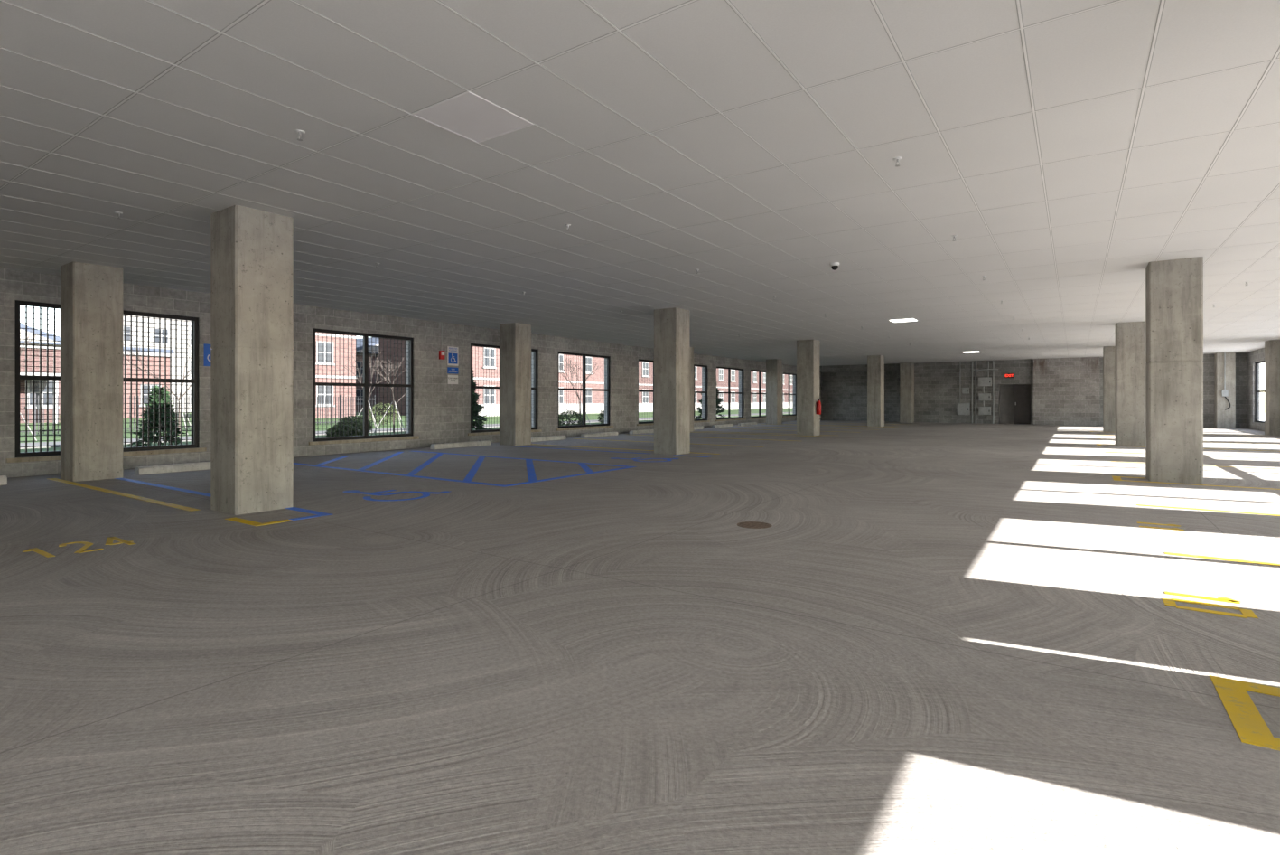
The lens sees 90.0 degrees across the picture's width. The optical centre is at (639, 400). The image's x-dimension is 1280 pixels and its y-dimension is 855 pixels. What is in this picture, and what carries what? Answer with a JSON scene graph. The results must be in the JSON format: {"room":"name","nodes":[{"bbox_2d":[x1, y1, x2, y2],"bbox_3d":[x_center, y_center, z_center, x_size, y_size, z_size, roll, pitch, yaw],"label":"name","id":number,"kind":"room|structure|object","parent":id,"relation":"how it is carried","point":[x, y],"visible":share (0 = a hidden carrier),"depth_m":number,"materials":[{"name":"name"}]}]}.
{"room":"parking garage","nodes":[
{"label":"parking garage","id":0,"kind":"room"},
{"bbox_2d":[0,267,796,477],"bbox_3d":[-3.216,-0.420,19.722,0.300,3.220,45.000,0,0,34],"label":"wall","id":1,"kind":"structure","parent":0,"point":[441,409],"depth_m":15.88,"materials":[{"name":"concrete"}]},
{"bbox_2d":[14,299,198,457],"bbox_3d":[-9.054,-0.335,11.013,0.090,2.450,2.530,0,0,34],"label":"window","id":2,"kind":"structure","parent":1,"relation":"in","point":[194,380],"depth_m":11.29,"materials":[{"name":"black metal"}]},
{"bbox_2d":[6,447,206,462],"bbox_3d":[-8.967,0.926,10.954,0.049,0.068,2.730,0,0,34],"label":"trim","id":3,"kind":"structure","parent":1,"relation":"attached to","point":[201,449],"depth_m":11.14,"materials":[{"name":"concrete"}]},
{"bbox_2d":[203,343,212,365],"bbox_3d":[-8.149,-0.860,12.194,0.008,0.420,0.300,0,0,34],"label":"parking sign","id":4,"kind":"object","parent":1,"relation":"attached to","point":[207,349],"visible":0.4,"depth_m":12.11,"materials":[{"name":"blue metal"}]},
{"bbox_2d":[313,327,412,440],"bbox_3d":[-6.404,-0.335,14.906,0.086,2.450,2.550,0,0,34],"label":"window","id":5,"kind":"structure","parent":1,"relation":"in","point":[365,384],"depth_m":14.85,"materials":[{"name":"black metal"}]},
{"bbox_2d":[308,435,419,445],"bbox_3d":[-6.318,0.926,14.848,0.049,0.068,2.750,0,0,34],"label":"trim","id":6,"kind":"structure","parent":1,"relation":"attached to","point":[417,436],"depth_m":14.69,"materials":[{"name":"concrete"}]},
{"bbox_2d":[439,322,444,359],"bbox_3d":[-5.126,-1.540,16.571,0.085,0.960,0.140,0,0,34],"label":"fire alarm","id":7,"kind":"object","parent":1,"relation":"attached to","point":[441,352],"visible":1,"depth_m":16.57,"materials":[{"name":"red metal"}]},
{"bbox_2d":[447,345,458,365],"bbox_3d":[-4.944,-1.170,16.907,0.008,0.500,0.360,0,0,34],"label":"parking sign","id":8,"kind":"object","parent":1,"relation":"attached to","point":[453,352],"visible":1,"depth_m":16.91,"materials":[{"name":"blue metal"}]},
{"bbox_2d":[448,374,457,383],"bbox_3d":[-4.944,-0.550,16.907,0.008,0.240,0.343,0,0,34],"label":"sign","id":9,"kind":"object","parent":1,"relation":"attached to","point":[452,378],"visible":1,"depth_m":16.91,"materials":[{"name":"white metal"}]},
{"bbox_2d":[447,366,458,373],"bbox_3d":[-4.944,-0.790,16.907,0.008,0.160,0.360,0,0,34],"label":"sign","id":10,"kind":"object","parent":1,"relation":"attached to","point":[450,369],"visible":1,"depth_m":16.91,"materials":[{"name":"blue metal"}]},
{"bbox_2d":[470,343,537,432],"bbox_3d":[-3.928,-0.335,18.544,0.084,2.450,2.650,0,0,34],"label":"window","id":11,"kind":"structure","parent":1,"relation":"in","point":[534,350],"depth_m":18.05,"materials":[{"name":"black metal"}]},
{"bbox_2d":[467,429,541,435],"bbox_3d":[-3.844,0.926,18.487,0.049,0.068,2.850,0,0,34],"label":"trim","id":12,"kind":"structure","parent":1,"relation":"attached to","point":[534,430],"depth_m":17.86,"materials":[{"name":"concrete"}]},
{"bbox_2d":[558,351,609,428],"bbox_3d":[-1.890,-0.335,21.542,0.084,2.450,2.800,0,0,34],"label":"window","id":13,"kind":"structure","parent":1,"relation":"in","point":[583,388],"depth_m":21.48,"materials":[{"name":"black metal"}]},
{"bbox_2d":[555,425,613,430],"bbox_3d":[-1.805,0.926,21.484,0.049,0.068,3.000,0,0,34],"label":"trim","id":14,"kind":"structure","parent":1,"relation":"attached to","point":[601,426],"depth_m":21.37,"materials":[{"name":"concrete"}]},
{"bbox_2d":[638,358,654,423],"bbox_3d":[0.556,-0.335,25.139,0.084,2.450,2.400,0,0,34],"label":"window","id":15,"kind":"structure","parent":1,"relation":"in","point":[640,359],"depth_m":24.66,"materials":[{"name":"black metal"}]},
{"bbox_2d":[693,364,707,420],"bbox_3d":[2.328,-0.335,27.743,0.084,2.450,2.300,0,0,34],"label":"window","id":16,"kind":"structure","parent":1,"relation":"in","point":[705,391],"depth_m":28.58,"materials":[{"name":"black metal"}]},
{"bbox_2d":[716,365,743,419],"bbox_3d":[4.268,-0.335,30.596,0.084,2.450,3.000,0,0,34],"label":"window","id":17,"kind":"structure","parent":1,"relation":"in","point":[718,392],"depth_m":30.54,"materials":[{"name":"black metal"}]},
{"bbox_2d":[750,369,766,417],"bbox_3d":[6.293,-0.335,33.573,0.084,2.450,2.600,0,0,34],"label":"window","id":18,"kind":"structure","parent":1,"relation":"in","point":[756,371],"depth_m":33.51,"materials":[{"name":"black metal"}]},
{"bbox_2d":[783,372,796,415],"bbox_3d":[8.626,-0.335,37.005,0.084,2.450,2.300,0,0,34],"label":"window","id":19,"kind":"structure","parent":1,"relation":"in","point":[789,374],"depth_m":37.01,"materials":[{"name":"black metal"}]},
{"bbox_2d":[0,420,1279,854],"bbox_3d":[4.991,1.340,14.141,20.150,0.300,45.600,0,0,34],"label":"floor","id":20,"kind":"structure","parent":0,"point":[938,638],"depth_m":2.98,"materials":[{"name":"concrete"}]},
{"bbox_2d":[0,475,7,485],"bbox_3d":[-9.547,1.129,8.367,0.180,0.123,1.800,0,0,34],"label":"wheel stop","id":21,"kind":"object","parent":20,"relation":"on","point":[3,478],"visible":1,"depth_m":9.04,"materials":[{"name":"concrete"}]},
{"bbox_2d":[22,536,135,557],"bbox_3d":[-4.544,1.188,5.197,0.525,0.003,0.631,0,0,34],"label":"stall number","id":22,"kind":"object","parent":20,"relation":"on","point":[109,541],"visible":1,"depth_m":5.24,"materials":[{"name":"yellow paint"}]},
{"bbox_2d":[60,261,123,481],"bbox_3d":[-8.358,-0.420,9.760,0.600,3.220,0.600,0,0,34],"label":"concrete column","id":23,"kind":"structure","parent":20,"relation":"on","point":[91,294],"depth_m":9.56,"materials":[{"name":"concrete"}]},
{"bbox_2d":[47,477,199,511],"bbox_3d":[-6.886,1.188,8.323,5.050,0.003,0.100,0,0,34],"label":"parking line","id":24,"kind":"object","parent":20,"relation":"on","point":[161,502],"visible":1,"depth_m":7.97,"materials":[{"name":"yellow paint"}]},
{"bbox_2d":[114,477,210,496],"bbox_3d":[-6.203,1.188,8.572,4.280,0.003,0.100,0,0,34],"label":"parking line","id":25,"kind":"object","parent":20,"relation":"on","point":[124,479],"visible":0.64,"depth_m":8.72,"materials":[{"name":"blue paint"}]},
{"bbox_2d":[134,461,210,474],"bbox_3d":[-7.567,1.129,11.012,0.180,0.123,1.800,0,0,34],"label":"wheel stop","id":26,"kind":"object","parent":20,"relation":"on","point":[203,465],"visible":0.54,"depth_m":10.60,"materials":[{"name":"concrete"}]},
{"bbox_2d":[224,516,261,524],"bbox_3d":[-3.909,1.188,6.299,0.550,0.003,0.100,0,0,34],"label":"parking line","id":27,"kind":"object","parent":20,"relation":"on","point":[238,519],"visible":1,"depth_m":6.29,"materials":[{"name":"yellow paint"}]},
{"bbox_2d":[210,205,293,514],"bbox_3d":[-4.273,-0.420,7.054,0.600,3.220,0.600,0,0,34],"label":"concrete column","id":28,"kind":"structure","parent":20,"relation":"on","point":[252,249],"depth_m":6.85,"materials":[{"name":"concrete"}]},
{"bbox_2d":[252,519,290,525],"bbox_3d":[-3.573,1.188,6.215,0.100,0.003,0.340,0,0,34],"label":"parking line","id":29,"kind":"object","parent":20,"relation":"on","point":[283,520],"visible":1,"depth_m":6.20,"materials":[{"name":"yellow paint"}]},
{"bbox_2d":[284,506,326,513],"bbox_3d":[-3.596,1.188,6.884,0.690,0.003,0.100,0,0,34],"label":"parking line","id":30,"kind":"object","parent":20,"relation":"on","point":[291,508],"visible":1,"depth_m":6.86,"materials":[{"name":"blue paint"}]},
{"bbox_2d":[288,513,331,520],"bbox_3d":[-3.357,1.188,6.534,0.100,0.003,0.410,0,0,34],"label":"parking line","id":31,"kind":"object","parent":20,"relation":"on","point":[324,514],"visible":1,"depth_m":6.54,"materials":[{"name":"blue paint"}]},
{"bbox_2d":[342,489,449,501],"bbox_3d":[-3.221,1.188,8.035,1.398,0.003,0.894,0,0,10],"label":"wheelchair symbol","id":32,"kind":"object","parent":20,"relation":"on","point":[425,493],"visible":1,"depth_m":8.20,"materials":[{"name":"blue paint"}]},
{"bbox_2d":[429,439,490,448],"bbox_3d":[-4.551,1.129,16.337,0.180,0.123,1.800,0,0,34],"label":"wheel stop","id":33,"kind":"object","parent":20,"relation":"on","point":[485,442],"visible":1,"depth_m":16.20,"materials":[{"name":"concrete"}]},
{"bbox_2d":[293,450,635,486],"bbox_3d":[-3.619,1.188,11.955,6.457,0.003,3.225,0,0,34],"label":"aisle","id":34,"kind":"object","parent":20,"relation":"on","point":[532,478],"visible":0.96,"depth_m":11.13,"materials":[{"name":"blue paint"}]},
{"bbox_2d":[499,322,531,445],"bbox_3d":[-3.337,-0.420,17.144,0.600,3.220,0.600,0,0,34],"label":"concrete column","id":35,"kind":"structure","parent":20,"relation":"on","point":[515,338],"depth_m":16.91,"materials":[{"name":"concrete"}]},
{"bbox_2d":[531,435,566,441],"bbox_3d":[-2.835,1.129,18.859,0.180,0.123,1.800,0,0,34],"label":"wheel stop","id":36,"kind":"object","parent":20,"relation":"on","point":[552,437],"visible":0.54,"depth_m":18.89,"materials":[{"name":"concrete"}]},
{"bbox_2d":[513,445,645,453],"bbox_3d":[-1.536,1.188,15.435,4.280,0.003,0.100,0,0,34],"label":"parking line","id":37,"kind":"object","parent":20,"relation":"on","point":[513,445],"visible":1,"depth_m":15.17,"materials":[{"name":"blue paint"}]},
{"bbox_2d":[580,431,618,438],"bbox_3d":[-1.317,1.129,21.092,0.180,0.123,1.800,0,0,34],"label":"wheel stop","id":38,"kind":"object","parent":20,"relation":"on","point":[605,434],"visible":1,"depth_m":20.93,"materials":[{"name":"concrete"}]},
{"bbox_2d":[531,443,719,454],"bbox_3d":[-0.890,1.188,15.940,6.400,0.003,0.100,0,0,34],"label":"parking line","id":39,"kind":"object","parent":20,"relation":"on","point":[531,443],"visible":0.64,"depth_m":15.71,"materials":[{"name":"yellow paint"}]},
{"bbox_2d":[629,429,654,433],"bbox_3d":[0.202,1.129,23.324,0.180,0.123,1.800,0,0,34],"label":"wheel stop","id":40,"kind":"object","parent":20,"relation":"on","point":[644,430],"visible":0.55,"depth_m":22.98,"materials":[{"name":"concrete"}]},
{"bbox_2d":[612,457,678,461],"bbox_3d":[0.041,1.188,12.831,1.398,0.003,0.894,0,0,10],"label":"wheelchair symbol","id":41,"kind":"object","parent":20,"relation":"on","point":[634,459],"visible":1,"depth_m":13.03,"materials":[{"name":"blue paint"}]},
{"bbox_2d":[574,438,763,447],"bbox_3d":[0.542,1.188,18.134,6.300,0.003,0.100,0,0,34],"label":"parking line","id":42,"kind":"object","parent":20,"relation":"on","point":[574,438],"visible":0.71,"depth_m":18.47,"materials":[{"name":"yellow paint"}]},
{"bbox_2d":[654,307,689,454],"bbox_3d":[0.715,-0.420,14.389,0.600,3.220,0.600,0,0,34],"label":"concrete column","id":43,"kind":"structure","parent":20,"relation":"on","point":[671,325],"depth_m":14.16,"materials":[{"name":"concrete"}]},
{"bbox_2d":[689,346,693,431],"bbox_3d":[1.669,-0.420,24.503,0.600,3.220,0.600,0,0,34],"label":"concrete column","id":44,"kind":"structure","parent":20,"relation":"on","point":[691,349],"depth_m":24.41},
{"bbox_2d":[711,423,733,427],"bbox_3d":[3.688,1.129,28.451,0.180,0.123,1.800,0,0,34],"label":"wheel stop","id":45,"kind":"object","parent":20,"relation":"on","point":[724,425],"visible":1,"depth_m":28.30,"materials":[{"name":"concrete"}]},
{"bbox_2d":[737,521,772,528],"bbox_3d":[1.091,1.188,6.103,0.330,0.004,0.330,0,0,34],"label":"floor drain","id":46,"kind":"object","parent":20,"relation":"on","point":[745,524],"visible":1,"depth_m":6.11,"materials":[{"name":"metal"}]},
{"bbox_2d":[766,358,782,424],"bbox_3d":[6.673,-0.420,31.863,0.600,3.220,0.600,0,0,34],"label":"concrete column","id":47,"kind":"structure","parent":20,"relation":"on","point":[774,366],"depth_m":31.64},
{"bbox_2d":[796,339,819,435],"bbox_3d":[5.720,-0.420,21.748,0.600,3.220,0.600,0,0,34],"label":"concrete column","id":48,"kind":"structure","parent":20,"relation":"on","point":[808,350],"depth_m":21.52,"materials":[{"name":"concrete"}]},
{"bbox_2d":[815,398,821,414],"bbox_3d":[6.005,0.203,21.470,0.179,0.535,0.166,0,0,-16],"label":"fire extinguisher","id":49,"kind":"object","parent":48,"relation":"attached to","point":[817,403],"visible":1,"depth_m":21.40,"materials":[{"name":"red metal"}]},
{"bbox_2d":[867,355,884,426],"bbox_3d":[10.725,-0.420,29.107,0.600,3.220,0.600,0,0,34],"label":"concrete column","id":50,"kind":"structure","parent":20,"relation":"on","point":[875,363],"depth_m":28.88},
{"bbox_2d":[899,362,914,422],"bbox_3d":[14.426,-0.420,34.548,0.600,3.220,0.600,0,0,34],"label":"concrete column","id":51,"kind":"structure","parent":20,"relation":"on","point":[906,369],"depth_m":34.31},
{"bbox_2d":[1033,356,1099,425],"bbox_3d":[20.427,-0.420,30.703,2.650,3.220,0.250,0,0,34],"label":"wall pier","id":52,"kind":"object","parent":20,"relation":"on","point":[1066,390],"visible":0.93,"depth_m":30.58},
{"bbox_2d":[1102,345,1115,431],"bbox_3d":[17.919,-0.420,24.215,0.600,3.220,0.600,0,0,34],"label":"concrete column","id":53,"kind":"structure","parent":20,"relation":"on","point":[1108,351],"depth_m":24.04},
{"bbox_2d":[1115,321,1145,446],"bbox_3d":[12.914,-0.420,16.855,0.600,3.220,0.600,0,0,34],"label":"concrete column","id":54,"kind":"structure","parent":20,"relation":"on","point":[1130,337],"depth_m":16.61,"materials":[{"name":"concrete"}]},
{"bbox_2d":[1136,521,1184,530],"bbox_3d":[4.929,1.188,6.063,0.333,0.003,0.345,0,0,34],"label":"stall number","id":55,"kind":"object","parent":20,"relation":"on","point":[1174,528],"visible":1,"depth_m":6.03,"materials":[{"name":"yellow paint"}]},
{"bbox_2d":[1145,256,1203,484],"bbox_3d":[7.881,-0.420,9.455,0.600,3.220,0.600,0,0,34],"label":"concrete column","id":56,"kind":"structure","parent":20,"relation":"on","point":[1173,287],"depth_m":9.21,"materials":[{"name":"concrete"}]},
{"bbox_2d":[1120,461,1277,468],"bbox_3d":[11.112,1.188,11.067,4.770,0.003,0.080,0,0,34],"label":"parking line","id":57,"kind":"object","parent":20,"relation":"on","point":[1120,462],"visible":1,"depth_m":11.43,"materials":[{"name":"yellow paint"}]},
{"bbox_2d":[1121,479,1279,489],"bbox_3d":[9.133,1.188,8.156,4.770,0.003,0.080,0,0,34],"label":"parking line","id":58,"kind":"object","parent":20,"relation":"on","point":[1122,480],"visible":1,"depth_m":8.99,"materials":[{"name":"yellow paint"}]},
{"bbox_2d":[1136,504,1279,515],"bbox_3d":[7.625,1.188,5.940,4.770,0.003,0.080,0,0,34],"label":"parking line","id":59,"kind":"object","parent":20,"relation":"on","point":[1136,504],"visible":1,"depth_m":6.92,"materials":[{"name":"yellow paint"}]},
{"bbox_2d":[1161,590,1258,617],"bbox_3d":[3.314,1.188,3.753,0.395,0.003,0.420,0,0,34],"label":"stall number","id":60,"kind":"object","parent":20,"relation":"on","point":[1247,612],"visible":1,"depth_m":3.71,"materials":[{"name":"yellow paint"}]},
{"bbox_2d":[1164,551,1279,565],"bbox_3d":[6.062,1.188,3.641,4.770,0.003,0.080,0,0,34],"label":"parking line","id":61,"kind":"object","parent":20,"relation":"on","point":[1168,553],"visible":1,"depth_m":4.79,"materials":[{"name":"yellow paint"}]},
{"bbox_2d":[1214,352,1235,428],"bbox_3d":[25.010,-0.420,27.350,0.600,3.220,0.600,0,0,34],"label":"concrete column","id":62,"kind":"structure","parent":20,"relation":"on","point":[1223,418],"depth_m":27.13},
{"bbox_2d":[1221,352,1230,409],"bbox_3d":[24.796,-0.810,27.054,0.280,2.420,0.090,0,0,34],"label":"cable box","id":63,"kind":"object","parent":62,"relation":"attached to","point":[1224,392],"visible":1,"depth_m":27.05,"materials":[{"name":"grey metal"}]},
{"bbox_2d":[1209,674,1279,750],"bbox_3d":[2.319,1.188,2.468,0.100,0.003,0.650,0,0,34],"label":"parking line","id":64,"kind":"object","parent":20,"relation":"on","point":[1249,724],"visible":1,"depth_m":2.42,"materials":[{"name":"yellow paint"}]},
{"bbox_2d":[1240,680,1279,696],"bbox_3d":[2.643,1.188,2.580,0.310,0.003,0.100,0,0,34],"label":"parking line","id":65,"kind":"object","parent":20,"relation":"on","point":[1248,686],"visible":1,"depth_m":2.63,"materials":[{"name":"yellow paint"}]},
{"bbox_2d":[1264,339,1279,435],"bbox_3d":[21.657,-0.420,21.673,0.600,3.220,0.600,0,0,34],"label":"concrete column","id":66,"kind":"structure","parent":20,"relation":"on","point":[1272,347],"depth_m":21.55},
{"bbox_2d":[0,0,1279,365],"bbox_3d":[4.991,-2.229,14.141,20.150,0.402,45.600,0,0,34],"label":"ceiling","id":67,"kind":"structure","parent":0,"point":[1068,148],"depth_m":5.47,"materials":[{"name":"tile"}]},
{"bbox_2d":[411,91,533,143],"bbox_3d":[-1.204,-2.028,4.622,0.610,0.008,0.610,0,0,34],"label":"ceiling panel","id":68,"kind":"object","parent":67,"relation":"in","point":[468,116],"visible":1,"depth_m":4.61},
{"bbox_2d":[830,261,839,270],"bbox_3d":[2.883,-1.982,9.467,0.130,0.101,0.130,0,0,34],"label":"dome camera","id":69,"kind":"object","parent":67,"relation":"attached to","point":[834,265],"visible":1,"depth_m":9.43,"materials":[{"name":"white plastic"}]},
{"bbox_2d":[888,317,917,322],"bbox_3d":[6.686,-2.028,16.224,0.610,0.008,0.610,0,0,34],"label":"recessed light","id":70,"kind":"object","parent":67,"relation":"in","point":[908,319],"visible":1,"depth_m":16.21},
{"bbox_2d":[819,370,896,421],"bbox_3d":[12.686,-0.470,37.147,5.000,3.520,1.100,0,0,34],"label":"wall","id":71,"kind":"structure","parent":0,"point":[843,395],"depth_m":37.75,"materials":[{"name":"concrete"}]},
{"bbox_2d":[999,383,1023,423],"bbox_3d":[19.105,0.190,32.538,1.600,2.200,0.700,0,0,34],"label":"wall","id":72,"kind":"structure","parent":0,"point":[1005,390],"depth_m":32.95,"materials":[{"name":"concrete"}]},
{"bbox_2d":[819,352,1246,428],"bbox_3d":[17.770,-0.420,32.842,19.650,3.220,0.300,0,0,34],"label":"wall","id":73,"kind":"structure","parent":0,"point":[936,384],"depth_m":33.03,"materials":[{"name":"concrete"}]},
{"bbox_2d":[957,402,970,414],"bbox_3d":[16.774,0.450,33.164,0.550,0.600,0.280,0,0,34],"label":"electrical box","id":74,"kind":"object","parent":73,"relation":"attached to","point":[963,408],"visible":1,"depth_m":33.07,"materials":[{"name":"grey metal"}]},
{"bbox_2d":[971,360,972,423],"bbox_3d":[17.152,-0.420,33.009,0.059,3.220,0.059,0,0,34],"label":"conduit","id":75,"kind":"object","parent":73,"relation":"attached to","point":[972,360],"visible":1,"depth_m":32.98,"materials":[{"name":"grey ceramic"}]},
{"bbox_2d":[975,360,976,423],"bbox_3d":[17.284,-0.420,32.919,0.059,3.220,0.059,0,0,34],"label":"conduit","id":76,"kind":"object","parent":73,"relation":"attached to","point":[976,360],"visible":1,"depth_m":32.89,"materials":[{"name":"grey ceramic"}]},
{"bbox_2d":[978,406,990,414],"bbox_3d":[17.593,0.530,32.625,0.540,0.400,0.250,0,0,34],"label":"electrical box","id":77,"kind":"object","parent":73,"relation":"attached to","point":[982,410],"visible":1,"depth_m":32.54,"materials":[{"name":"grey metal"}]},
{"bbox_2d":[978,392,990,400],"bbox_3d":[17.598,-0.170,32.634,0.540,0.360,0.230,0,0,34],"label":"electrical box","id":78,"kind":"object","parent":73,"relation":"attached to","point":[981,396],"visible":1,"depth_m":32.56,"materials":[{"name":"grey metal"}]},
{"bbox_2d":[978,376,991,385],"bbox_3d":[17.604,-0.950,32.642,0.600,0.440,0.210,0,0,34],"label":"electrical box","id":79,"kind":"object","parent":73,"relation":"attached to","point":[982,381],"visible":1,"depth_m":32.56,"materials":[{"name":"grey metal"}]},
{"bbox_2d":[992,360,994,423],"bbox_3d":[17.945,-0.420,32.469,0.059,3.220,0.059,0,0,34],"label":"conduit","id":80,"kind":"object","parent":73,"relation":"attached to","point":[993,360],"visible":1,"depth_m":32.45,"materials":[{"name":"grey metal"}]},
{"bbox_2d":[1013,383,1030,423],"bbox_3d":[19.116,0.200,31.993,0.730,1.980,0.090,0,0,34],"label":"door","id":81,"kind":"structure","parent":73,"relation":"in","point":[1022,393],"depth_m":31.99,"materials":[{"name":"paint"}]},
{"bbox_2d":[1246,347,1264,430],"bbox_3d":[13.240,-0.420,8.531,0.200,3.220,45.000,0,0,34],"label":"wall","id":82,"kind":"structure","parent":0,"point":[1257,355],"depth_m":26.36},
{"bbox_2d":[1254,360,1264,422],"bbox_3d":[24.262,-0.335,24.739,0.070,2.450,3.600,0,0,34],"label":"window","id":83,"kind":"structure","parent":82,"relation":"in","point":[1256,390],"depth_m":26.16,"materials":[{"name":"black metal"}]},
{"label":"outside","id":84,"kind":"structure","parent":0,"visible":0},
{"bbox_2d":[20,411,791,448],"bbox_3d":[2.029,1.290,46.994,2.500,0.040,160.000,0,0,34],"label":"sidewalk","id":85,"kind":"structure","parent":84,"point":[36,443],"depth_m":25.90,"materials":[{"name":"concrete"}]},
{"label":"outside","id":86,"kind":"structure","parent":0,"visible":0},
{"bbox_2d":[20,408,791,452],"bbox_3d":[-32.866,1.500,70.726,106.100,0.380,160.000,0,0,34],"label":"lawn","id":87,"kind":"structure","parent":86,"point":[592,416],"depth_m":32.55,"materials":[{"name":"green plant"}]},
{"bbox_2d":[20,328,49,440],"bbox_3d":[-19.807,-0.511,19.886,1.666,3.659,2.475,0,0,32],"label":"bare tree","id":88,"kind":"object","parent":87,"relation":"on","point":[32,329],"visible":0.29,"depth_m":20.53,"materials":[{"name":"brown plant"}]},
{"bbox_2d":[20,323,60,423],"bbox_3d":[-40.671,-2.090,36.488,12.700,6.800,11.800,0,0,34],"label":"apartment building","id":89,"kind":"structure","parent":87,"relation":"on","point":[23,336],"depth_m":37.18,"materials":[{"name":"red brick"}]},
{"bbox_2d":[122,346,174,417],"bbox_3d":[-41.145,-1.315,49.750,8.400,5.250,5.400,0,0,34],"label":"apartment building","id":90,"kind":"structure","parent":87,"relation":"on","point":[151,353],"depth_m":48.13,"materials":[{"name":"red brick"}]},
{"bbox_2d":[126,384,186,447],"bbox_3d":[-13.011,0.468,17.298,1.308,1.820,1.284,0,0,34],"label":"conifer","id":91,"kind":"object","parent":87,"relation":"on","point":[151,410],"visible":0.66,"depth_m":17.15,"materials":[{"name":"green plant"}]},
{"bbox_2d":[123,314,191,411],"bbox_3d":[-52.588,-5.115,72.045,12.400,12.850,16.400,0,0,34],"label":"apartment building","id":92,"kind":"structure","parent":87,"relation":"on","point":[134,323],"depth_m":66.81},
{"bbox_2d":[123,340,191,434],"bbox_3d":[-17.491,-0.483,24.110,3.538,3.603,1.486,0,0,-20],"label":"bare tree","id":93,"kind":"object","parent":87,"relation":"on","point":[156,377],"visible":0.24,"depth_m":24.11,"materials":[{"name":"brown plant"}]},
{"bbox_2d":[20,392,375,435],"bbox_3d":[-19.150,0.510,28.745,0.080,1.600,16.080,0,0,34],"label":"picket fence","id":94,"kind":"object","parent":87,"relation":"on","point":[28,397],"visible":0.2,"depth_m":26.43,"materials":[{"name":"black metal"}]},
{"bbox_2d":[315,331,356,418],"bbox_3d":[-27.522,-5.115,50.221,10.400,12.850,5.500,0,0,34],"label":"apartment building","id":95,"kind":"structure","parent":87,"relation":"on","point":[321,376],"depth_m":48.01,"materials":[{"name":"red brick"}]},
{"bbox_2d":[324,423,359,437],"bbox_3d":[-9.001,1.025,19.299,0.946,0.652,0.968,0,0,17],"label":"shrub","id":96,"kind":"object","parent":87,"relation":"on","point":[341,430],"visible":0.6,"depth_m":19.12,"materials":[{"name":"green plant"}]},
{"bbox_2d":[333,418,363,435],"bbox_3d":[-9.418,0.956,20.811,1.063,0.788,1.068,0,0,34],"label":"shrub","id":97,"kind":"object","parent":87,"relation":"on","point":[346,420],"visible":0.17,"depth_m":20.73,"materials":[{"name":"green plant"}]},
{"bbox_2d":[338,415,373,432],"bbox_3d":[-10.056,0.921,22.558,1.253,0.814,1.277,0,0,34],"label":"shrub","id":98,"kind":"object","parent":87,"relation":"on","point":[353,416],"visible":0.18,"depth_m":22.51,"materials":[{"name":"green plant"}]},
{"bbox_2d":[356,336,378,411],"bbox_3d":[-33.660,-3.190,78.521,13.020,9.000,13.200,0,0,34],"label":"apartment building","id":99,"kind":"structure","parent":87,"relation":"on","point":[374,339],"depth_m":72.40,"materials":[{"name":"red brick"}]},
{"bbox_2d":[344,347,402,427],"bbox_3d":[-12.713,-0.627,30.864,2.892,3.891,1.544,0,0,11],"label":"bare tree","id":100,"kind":"object","parent":87,"relation":"on","point":[372,348],"visible":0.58,"depth_m":30.68,"materials":[{"name":"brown plant"}]},
{"bbox_2d":[368,402,399,424],"bbox_3d":[-13.699,0.714,34.123,1.780,1.193,1.707,0,0,34],"label":"shrub","id":101,"kind":"object","parent":87,"relation":"on","point":[381,406],"visible":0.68,"depth_m":33.85,"materials":[{"name":"green plant"}]},
{"bbox_2d":[368,356,406,433],"bbox_3d":[-9.688,-0.206,25.196,1.534,3.049,3.093,0,0,25],"label":"bare tree","id":102,"kind":"object","parent":87,"relation":"on","point":[397,357],"visible":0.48,"depth_m":25.20,"materials":[{"name":"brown plant"}]},
{"bbox_2d":[471,366,491,429],"bbox_3d":[-5.945,0.006,21.907,1.736,2.609,1.723,0,0,-8],"label":"conifer","id":103,"kind":"object","parent":87,"relation":"on","point":[472,373],"visible":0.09,"depth_m":21.72,"materials":[{"name":"green plant"}]},
{"bbox_2d":[378,337,604,416],"bbox_3d":[-12.590,-5.065,63.285,12.400,12.750,21.900,0,0,34],"label":"apartment building","id":104,"kind":"structure","parent":87,"relation":"on","point":[592,405],"depth_m":57.15,"materials":[{"name":"red brick"}]},
{"bbox_2d":[559,410,582,425],"bbox_3d":[-2.937,0.862,26.807,1.360,0.992,1.356,0,0,34],"label":"shrub","id":105,"kind":"object","parent":87,"relation":"on","point":[563,414],"visible":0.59,"depth_m":26.64,"materials":[{"name":"green plant"}]},
{"bbox_2d":[559,357,601,424],"bbox_3d":[-3.599,-0.523,32.956,2.293,3.684,2.922,0,0,30],"label":"bare tree","id":106,"kind":"object","parent":87,"relation":"on","point":[570,361],"visible":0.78,"depth_m":33.40,"materials":[{"name":"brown plant"}]},
{"bbox_2d":[694,381,725,419],"bbox_3d":[4.088,-0.313,37.127,1.834,3.245,1.984,0,0,0],"label":"conifer","id":107,"kind":"object","parent":87,"relation":"on","point":[721,407],"visible":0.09,"depth_m":36.98,"materials":[{"name":"green plant"}]},
{"bbox_2d":[638,361,791,411],"bbox_3d":[9.201,-5.065,95.328,12.400,12.750,52.400,0,0,34],"label":"apartment building","id":108,"kind":"structure","parent":87,"relation":"on","point":[734,382],"depth_m":88.21,"materials":[{"name":"red brick"}]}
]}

